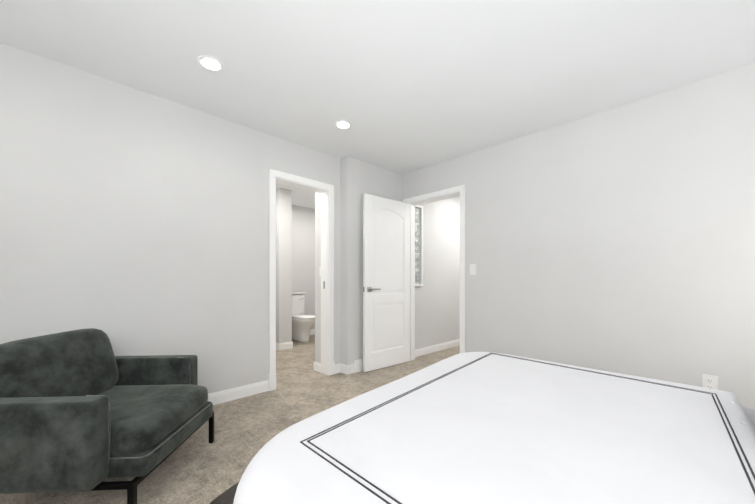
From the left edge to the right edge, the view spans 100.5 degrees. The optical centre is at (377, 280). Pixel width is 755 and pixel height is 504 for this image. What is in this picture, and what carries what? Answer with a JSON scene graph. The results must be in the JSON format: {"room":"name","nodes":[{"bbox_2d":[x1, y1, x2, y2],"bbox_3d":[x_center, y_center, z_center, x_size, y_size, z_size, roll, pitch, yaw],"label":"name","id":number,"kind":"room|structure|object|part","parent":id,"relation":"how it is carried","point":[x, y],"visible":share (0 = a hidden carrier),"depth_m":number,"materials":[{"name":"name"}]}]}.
{"room":"bedroom","nodes":[
{"label":"bedroom","id":0,"kind":"room"},
{"bbox_2d":[0,43,459,393],"bbox_3d":[-0.594,-0.168,3.392,7.800,2.375,0.410,0,0,-44],"label":"wall","id":1,"kind":"structure","parent":0,"point":[134,222],"depth_m":2.33,"materials":[{"name":"paint"}]},
{"bbox_2d":[208,380,268,404],"bbox_3d":[-2.161,0.970,1.768,3.232,0.100,0.016,0,0,-44],"label":"baseboard","id":2,"kind":"structure","parent":1,"relation":"attached to","point":[223,396],"depth_m":2.70,"materials":[{"name":"paint"}]},
{"bbox_2d":[276,178,327,374],"bbox_3d":[-0.792,0.022,3.211,0.616,1.995,0.130,0,0,-44],"label":"trim","id":3,"kind":"structure","parent":1,"relation":"attached to","point":[324,276],"depth_m":3.40,"materials":[{"name":"paint"}]},
{"bbox_2d":[313,361,343,370],"bbox_3d":[-0.126,0.971,4.147,1.674,0.100,0.018,0,0,-44],"label":"baseboard","id":4,"kind":"structure","parent":1,"relation":"attached to","point":[317,366],"depth_m":3.49,"materials":[{"name":"paint"}]},
{"bbox_2d":[344,359,362,374],"bbox_3d":[-0.009,0.953,3.718,0.913,0.135,0.048,0,0,-44],"label":"baseboard","id":5,"kind":"structure","parent":1,"relation":"attached to","point":[357,366],"depth_m":3.46,"materials":[{"name":"paint"}]},
{"bbox_2d":[415,208,419,283],"bbox_3d":[0.479,-0.465,4.241,0.210,1.030,0.060,0,0,-44],"label":"mortar","id":6,"kind":"object","parent":1,"relation":"in","point":[419,246],"visible":0.21,"depth_m":4.29,"materials":[{"name":"white wood"}]},
{"bbox_2d":[415,208,418,282],"bbox_3d":[0.479,-0.465,4.241,0.198,1.018,0.090,0,0,-44],"label":"blocks","id":7,"kind":"object","parent":6,"relation":"in","point":[417,245],"visible":0.4,"depth_m":4.24},
{"bbox_2d":[415,339,459,356],"bbox_3d":[1.350,0.971,5.002,2.574,0.100,0.016,0,0,-44],"label":"baseboard","id":8,"kind":"structure","parent":1,"relation":"attached to","point":[438,347],"depth_m":4.50,"materials":[{"name":"paint"}]},
{"bbox_2d":[0,334,459,503],"bbox_3d":[-0.013,1.050,2.728,7.900,0.060,6.550,0,0,-44],"label":"floor","id":9,"kind":"structure","parent":0,"point":[196,467],"depth_m":2.15,"materials":[{"name":"carpet"}]},
{"bbox_2d":[0,328,213,503],"bbox_3d":[-1.412,0.646,1.610,0.836,0.748,0.818,0,0,-3],"label":"armchair","id":10,"kind":"object","parent":9,"relation":"on","point":[84,410],"visible":1,"depth_m":1.36,"materials":[{"name":"grey fabric"}]},
{"bbox_2d":[292,292,314,342],"bbox_3d":[-1.291,0.614,5.303,0.424,0.813,0.755,0,0,-44],"label":"toilet","id":11,"kind":"object","parent":9,"relation":"on","point":[303,323],"visible":0.67,"depth_m":5.19,"materials":[{"name":"ceramic"}]},
{"bbox_3d":[-1.244,0.599,5.254,0.376,0.042,0.620,0,0,-44],"label":"seat","id":12,"kind":"part","parent":11,"relation":"part of","materials":[{"name":"ceramic"}]},
{"bbox_2d":[209,352,754,503],"bbox_3d":[0.789,0.445,0.668,1.670,1.150,2.235,0,0,-44],"label":"bed","id":13,"kind":"object","parent":9,"relation":"on","point":[480,428],"visible":1,"depth_m":0.81,"materials":[{"name":"fabric"},{"name":"wood"}]},
{"bbox_3d":[0.801,0.445,0.649,1.660,1.150,2.190,0,0,-44],"label":"frame","id":14,"kind":"part","parent":13,"relation":"part of","materials":[{"name":"leather"}]},
{"bbox_3d":[0.803,0.520,0.661,1.430,0.170,1.975,0,0,-44],"label":"mattress","id":15,"kind":"part","parent":13,"relation":"part of","materials":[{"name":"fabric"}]},
{"bbox_2d":[276,188,291,342],"bbox_3d":[-1.636,-0.167,4.940,0.200,2.375,0.780,0,0,-44],"label":"wall","id":16,"kind":"structure","parent":0,"point":[283,196],"depth_m":4.65,"materials":[{"name":"paint"}]},
{"bbox_2d":[276,343,280,349],"bbox_3d":[-1.705,0.971,4.857,0.018,0.100,0.786,0,0,-44],"label":"baseboard","id":17,"kind":"structure","parent":16,"relation":"attached to","point":[278,345],"depth_m":4.59,"materials":[{"name":"paint"}]},
{"bbox_2d":[281,341,292,348],"bbox_3d":[-1.552,0.971,5.007,0.017,0.100,0.786,0,0,-44],"label":"baseboard","id":18,"kind":"structure","parent":16,"relation":"attached to","point":[287,344],"depth_m":4.68,"materials":[{"name":"paint"}]},
{"bbox_2d":[292,205,314,328],"bbox_3d":[-1.926,-0.167,5.321,2.800,2.375,0.130,0,0,-44],"label":"wall","id":19,"kind":"structure","parent":0,"point":[295,248],"depth_m":5.80,"materials":[{"name":"paint"}]},
{"bbox_2d":[0,0,754,208],"bbox_3d":[-0.013,-1.405,2.729,7.900,0.100,6.550,0,0,-44],"label":"ceiling","id":20,"kind":"structure","parent":0,"point":[402,87],"depth_m":1.91,"materials":[{"name":"paint"}]},
{"bbox_2d":[197,55,223,71],"bbox_3d":[-1.042,-1.352,1.964,0.148,0.006,0.148,0,0,-44],"label":"recessed light","id":21,"kind":"object","parent":20,"relation":"in","point":[210,63],"visible":1,"depth_m":1.96,"materials":[{"name":"paint"}]},
{"bbox_2d":[335,121,351,128],"bbox_3d":[-0.299,-1.352,2.735,0.148,0.006,0.148,0,0,-44],"label":"recessed light","id":22,"kind":"object","parent":20,"relation":"in","point":[343,124],"visible":1,"depth_m":2.72,"materials":[{"name":"paint"}]},
{"bbox_2d":[402,63,754,408],"bbox_3d":[1.754,-0.168,2.662,0.130,2.375,3.980,0,0,-44],"label":"wall","id":23,"kind":"structure","parent":0,"point":[620,239],"depth_m":2.41,"materials":[{"name":"paint"}]},
{"bbox_2d":[363,193,409,371],"bbox_3d":[0.123,0.026,3.703,0.728,1.970,0.035,0,0,-41],"label":"door leaf","id":24,"kind":"structure","parent":23,"relation":"in","point":[386,271],"depth_m":3.66,"materials":[{"name":"paint"}]},
{"bbox_2d":[363,287,380,291],"bbox_3d":[-0.082,0.098,3.523,0.186,0.056,0.146,0,0,-41],"label":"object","id":25,"kind":"structure","parent":24,"relation":"attached to","point":[369,289],"depth_m":3.47,"materials":[{"name":"silver metal"}]},
{"bbox_2d":[408,192,459,360],"bbox_3d":[0.690,0.023,3.747,0.130,1.995,0.760,0,0,-44],"label":"trim","id":26,"kind":"structure","parent":23,"relation":"attached to","point":[412,205],"depth_m":4.00,"materials":[{"name":"paint"}]},
{"bbox_2d":[470,264,475,274],"bbox_3d":[1.009,-0.115,3.323,0.008,0.116,0.072,0,0,-44],"label":"light switch","id":27,"kind":"object","parent":23,"relation":"attached to","point":[472,269],"visible":1,"depth_m":3.32,"materials":[{"name":"plastic"}]},
{"bbox_2d":[702,374,717,389],"bbox_3d":[2.216,0.690,2.092,0.008,0.116,0.072,0,0,-44],"label":"electrical outlet","id":28,"kind":"object","parent":23,"relation":"attached to","point":[710,381],"visible":0.79,"depth_m":2.09,"materials":[{"name":"plastic"}]}
]}

